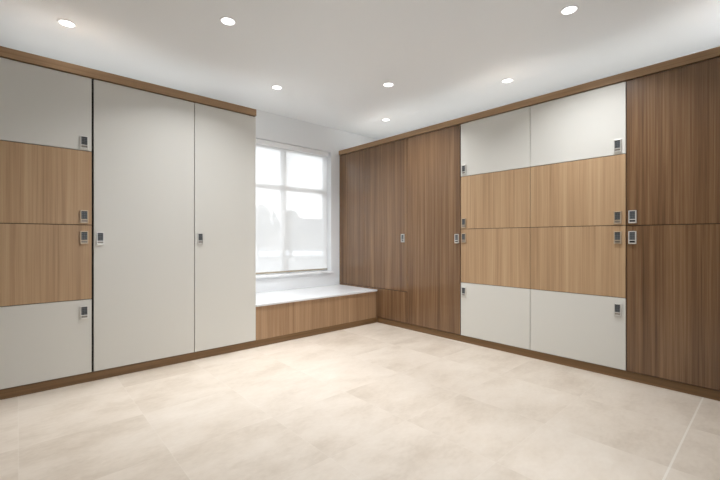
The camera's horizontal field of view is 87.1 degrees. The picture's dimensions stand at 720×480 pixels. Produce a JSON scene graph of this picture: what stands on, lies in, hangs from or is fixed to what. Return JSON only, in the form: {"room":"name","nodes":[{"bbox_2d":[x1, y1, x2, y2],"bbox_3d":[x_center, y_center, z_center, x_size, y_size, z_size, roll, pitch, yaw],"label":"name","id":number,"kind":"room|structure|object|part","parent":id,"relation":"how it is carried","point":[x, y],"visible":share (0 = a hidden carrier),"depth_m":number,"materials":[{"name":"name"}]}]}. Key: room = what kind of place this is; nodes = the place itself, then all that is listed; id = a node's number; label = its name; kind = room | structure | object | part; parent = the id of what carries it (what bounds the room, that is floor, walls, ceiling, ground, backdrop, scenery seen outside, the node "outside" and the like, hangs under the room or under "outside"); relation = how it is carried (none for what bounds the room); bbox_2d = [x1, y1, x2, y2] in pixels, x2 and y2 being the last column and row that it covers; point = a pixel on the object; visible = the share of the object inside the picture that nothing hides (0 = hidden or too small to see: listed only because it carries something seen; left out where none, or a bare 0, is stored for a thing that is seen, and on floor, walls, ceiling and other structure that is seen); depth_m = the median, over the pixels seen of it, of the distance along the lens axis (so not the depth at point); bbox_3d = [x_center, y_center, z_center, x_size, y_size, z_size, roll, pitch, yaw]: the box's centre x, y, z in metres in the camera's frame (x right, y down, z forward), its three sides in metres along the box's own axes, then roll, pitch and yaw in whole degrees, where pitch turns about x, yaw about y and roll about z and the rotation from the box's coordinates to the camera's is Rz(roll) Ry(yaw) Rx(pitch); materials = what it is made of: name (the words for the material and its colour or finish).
{"room":"changing room","nodes":[
{"label":"changing room","id":0,"kind":"room"},
{"bbox_2d":[23,51,377,292],"bbox_3d":[-1.984,-0.280,4.744,6.420,2.960,0.200,0,0,-42],"label":"wall","id":1,"kind":"structure","parent":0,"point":[272,127],"depth_m":5.87,"materials":[{"name":"white paint"}]},
{"bbox_2d":[256,138,328,273],"bbox_3d":[-1.059,-0.447,5.510,1.472,1.854,0.055,0,0,-42],"label":"roller shade","id":2,"kind":"object","parent":1,"relation":"attached to","point":[291,181],"visible":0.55,"depth_m":5.56,"materials":[{"name":"white fabric"}]},
{"bbox_2d":[256,270,333,277],"bbox_3d":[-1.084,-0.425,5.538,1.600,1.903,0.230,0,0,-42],"label":"window sill","id":3,"kind":"structure","parent":1,"relation":"attached to","point":[314,271],"depth_m":5.54,"materials":[{"name":"white paint"}]},
{"bbox_3d":[-1.128,-0.439,5.586,1.540,1.877,0.070,0,0,-42],"label":"frame","id":4,"kind":"part","parent":3,"relation":"part of","materials":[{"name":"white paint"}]},
{"bbox_2d":[0,322,719,479],"bbox_3d":[0.078,1.250,2.463,6.420,0.100,6.350,0,0,-42],"label":"floor","id":5,"kind":"structure","parent":0,"point":[373,401],"depth_m":2.48,"materials":[{"name":"tile"}]},
{"bbox_2d":[0,57,92,389],"bbox_3d":[-2.843,-0.145,3.238,0.826,2.539,0.879,0,0,-42],"label":"lockers","id":6,"kind":"object","parent":5,"relation":"on","point":[46,114],"visible":1,"depth_m":2.99,"materials":[{"name":"wood"}]},
{"bbox_3d":[-2.569,-1.047,2.927,0.814,0.611,0.019,0,0,-42],"label":"door","id":7,"kind":"part","parent":6,"relation":"part of","materials":[{"name":"white laminate"}]},
{"bbox_3d":[-2.569,-0.429,2.927,0.814,0.614,0.019,0,0,-42],"label":"door","id":8,"kind":"part","parent":6,"relation":"part of","materials":[{"name":"brown wood"}]},
{"bbox_3d":[-2.569,0.192,2.927,0.814,0.618,0.019,0,0,-42],"label":"door","id":9,"kind":"part","parent":6,"relation":"part of","materials":[{"name":"brown wood"}]},
{"bbox_3d":[-2.569,0.812,2.927,0.814,0.612,0.019,0,0,-42],"label":"door","id":10,"kind":"part","parent":6,"relation":"part of","materials":[{"name":"white laminate"}]},
{"bbox_2d":[93,79,193,370],"bbox_3d":[-2.230,-0.145,3.792,0.822,2.539,0.879,0,0,-42],"label":"locker","id":11,"kind":"object","parent":5,"relation":"on","point":[143,141],"visible":0.98,"depth_m":3.44,"materials":[{"name":"laminate"}]},
{"bbox_2d":[0,46,255,116],"bbox_3d":[-2.011,-1.397,3.422,2.310,0.072,0.032,0,0,-42],"label":"fascia board","id":12,"kind":"object","parent":11,"relation":"attached to","point":[8,53],"visible":1,"depth_m":3.30,"materials":[{"name":"brown wood"}]},
{"bbox_2d":[0,317,376,399],"bbox_3d":[-1.321,1.163,4.077,4.212,0.074,0.020,0,0,-42],"label":"board","id":13,"kind":"object","parent":5,"relation":"on","point":[21,390],"visible":1,"depth_m":3.54,"materials":[{"name":"brown wood"}]},
{"bbox_2d":[194,103,255,351],"bbox_3d":[-1.680,-0.145,4.290,0.654,2.539,0.879,0,0,-42],"label":"locker","id":14,"kind":"object","parent":5,"relation":"on","point":[224,140],"visible":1,"depth_m":3.96,"materials":[{"name":"laminate"}]},
{"bbox_2d":[255,284,376,340],"bbox_3d":[-0.740,0.925,5.146,1.884,0.400,0.870,0,0,-42],"label":"window bench","id":15,"kind":"object","parent":5,"relation":"on","point":[281,312],"visible":0.79,"depth_m":4.80,"materials":[{"name":"brown wood"}]},
{"bbox_2d":[340,138,406,322],"bbox_3d":[0.465,-0.145,5.858,0.889,2.539,1.424,0,0,-42],"label":"locker","id":16,"kind":"object","parent":5,"relation":"on","point":[373,180],"visible":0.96,"depth_m":5.44,"materials":[{"name":"wood"}]},
{"bbox_3d":[-0.129,-0.324,5.889,0.019,2.043,0.580,0,0,-42],"label":"filler panel","id":17,"kind":"part","parent":16,"relation":"part of","materials":[{"name":"brown wood"}]},
{"bbox_3d":[0.153,0.911,5.577,0.019,0.414,1.420,0,0,-42],"label":"panel","id":18,"kind":"part","parent":16,"relation":"part of","materials":[{"name":"brown wood"}]},
{"bbox_3d":[0.349,-0.324,5.361,0.019,2.042,0.837,0,0,-42],"label":"door","id":19,"kind":"part","parent":16,"relation":"part of","materials":[{"name":"brown wood"}]},
{"bbox_2d":[339,46,719,154],"bbox_3d":[1.245,-1.386,4.359,0.032,0.066,4.697,0,0,-42],"label":"fascia board","id":20,"kind":"object","parent":16,"relation":"attached to","point":[712,53],"visible":1,"depth_m":3.58,"materials":[{"name":"brown wood"}]},
{"bbox_2d":[407,124,460,334],"bbox_3d":[1.218,-0.145,5.024,0.889,2.539,0.818,0,0,-42],"label":"locker","id":21,"kind":"object","parent":5,"relation":"on","point":[434,157],"visible":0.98,"depth_m":4.72,"materials":[{"name":"wood"}]},
{"bbox_2d":[461,106,530,349],"bbox_3d":[1.765,-0.145,4.419,0.889,2.539,0.807,0,0,-42],"label":"lockers","id":22,"kind":"object","parent":5,"relation":"on","point":[495,150],"visible":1,"depth_m":4.09,"materials":[{"name":"wood"}]},
{"bbox_3d":[1.455,-1.039,4.138,0.019,0.611,0.805,0,0,-42],"label":"door","id":23,"kind":"part","parent":22,"relation":"part of","materials":[{"name":"white laminate"}]},
{"bbox_3d":[1.455,-0.425,4.138,0.019,0.606,0.805,0,0,-42],"label":"door","id":24,"kind":"part","parent":22,"relation":"part of","materials":[{"name":"brown wood"}]},
{"bbox_3d":[1.455,0.192,4.138,0.019,0.618,0.805,0,0,-42],"label":"door","id":25,"kind":"part","parent":22,"relation":"part of","materials":[{"name":"brown wood"}]},
{"bbox_3d":[1.455,0.812,4.138,0.019,0.612,0.805,0,0,-42],"label":"door","id":26,"kind":"part","parent":22,"relation":"part of","materials":[{"name":"white laminate"}]},
{"bbox_2d":[377,317,719,400],"bbox_3d":[1.546,1.163,4.060,0.020,0.074,3.849,0,0,-42],"label":"board","id":27,"kind":"object","parent":5,"relation":"on","point":[699,391],"visible":1,"depth_m":3.53,"materials":[{"name":"brown wood"}]},
{"bbox_2d":[530,81,626,369],"bbox_3d":[2.310,-0.145,3.817,0.889,2.539,0.811,0,0,-42],"label":"lockers","id":28,"kind":"object","parent":5,"relation":"on","point":[578,142],"visible":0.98,"depth_m":3.48,"materials":[{"name":"wood"}]},
{"bbox_3d":[1.999,-1.039,3.536,0.019,0.611,0.809,0,0,-42],"label":"door","id":29,"kind":"part","parent":28,"relation":"part of","materials":[{"name":"white laminate"}]},
{"bbox_3d":[1.999,-0.425,3.536,0.019,0.606,0.809,0,0,-42],"label":"door","id":30,"kind":"part","parent":28,"relation":"part of","materials":[{"name":"brown wood"}]},
{"bbox_3d":[1.999,0.192,3.536,0.019,0.618,0.809,0,0,-42],"label":"door","id":31,"kind":"part","parent":28,"relation":"part of","materials":[{"name":"brown wood"}]},
{"bbox_3d":[1.999,0.812,3.536,0.019,0.612,0.809,0,0,-42],"label":"door","id":32,"kind":"part","parent":28,"relation":"part of","materials":[{"name":"white laminate"}]},
{"bbox_2d":[627,57,719,390],"bbox_3d":[2.860,-0.145,3.209,0.889,2.539,0.822,0,0,-42],"label":"lockers","id":33,"kind":"object","parent":5,"relation":"on","point":[673,115],"visible":1,"depth_m":2.98,"materials":[{"name":"wood"}]},
{"bbox_3d":[2.549,-0.732,2.928,0.019,1.226,0.818,0,0,-42],"label":"door","id":34,"kind":"part","parent":33,"relation":"part of","materials":[{"name":"brown wood"}]},
{"bbox_3d":[2.549,0.502,2.928,0.019,1.231,0.818,0,0,-42],"label":"door","id":35,"kind":"part","parent":33,"relation":"part of","materials":[{"name":"brown wood"}]},
{"bbox_2d":[0,0,719,138],"bbox_3d":[0.078,-1.810,2.463,6.420,0.100,6.350,0,0,-42],"label":"ceiling","id":36,"kind":"structure","parent":0,"point":[444,60],"depth_m":3.44,"materials":[{"name":"paint"}]},
{"bbox_2d":[56,18,76,27],"bbox_3d":[-2.386,-1.756,3.087,0.134,0.007,0.134,0,0,-42],"label":"recessed light","id":37,"kind":"object","parent":36,"relation":"in","point":[64,22],"visible":1,"depth_m":3.08,"materials":[{"name":"white paint"}]},
{"bbox_2d":[219,16,236,25],"bbox_3d":[-1.064,-1.756,3.055,0.134,0.007,0.134,0,0,-42],"label":"recessed light","id":38,"kind":"object","parent":36,"relation":"in","point":[226,20],"visible":1,"depth_m":3.05,"materials":[{"name":"white paint"}]},
{"bbox_2d":[271,85,282,89],"bbox_3d":[-0.962,-1.756,4.388,0.134,0.007,0.134,0,0,-42],"label":"recessed light","id":39,"kind":"object","parent":36,"relation":"in","point":[276,87],"visible":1,"depth_m":4.38,"materials":[{"name":"white paint"}]},
{"bbox_2d":[383,82,393,86],"bbox_3d":[0.323,-1.756,4.310,0.134,0.007,0.134,0,0,-42],"label":"recessed light","id":40,"kind":"object","parent":36,"relation":"in","point":[386,84],"visible":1,"depth_m":4.30,"materials":[{"name":"white paint"}]},
{"bbox_2d":[501,78,513,82],"bbox_3d":[1.634,-1.756,4.201,0.134,0.007,0.134,0,0,-42],"label":"recessed light","id":41,"kind":"object","parent":36,"relation":"in","point":[507,80],"visible":1,"depth_m":4.19,"materials":[{"name":"white paint"}]},
{"bbox_2d":[559,4,578,14],"bbox_3d":[1.605,-1.756,2.907,0.134,0.007,0.134,0,0,-42],"label":"recessed light","id":42,"kind":"object","parent":36,"relation":"in","point":[570,9],"visible":1,"depth_m":2.90,"materials":[{"name":"white paint"}]},
{"bbox_2d":[378,45,719,139],"bbox_3d":[2.060,-0.280,4.256,1.075,2.960,5.950,0,0,-42],"label":"wall","id":43,"kind":"structure","parent":0,"point":[718,45],"depth_m":4.31,"materials":[{"name":"white paint"}]}
]}

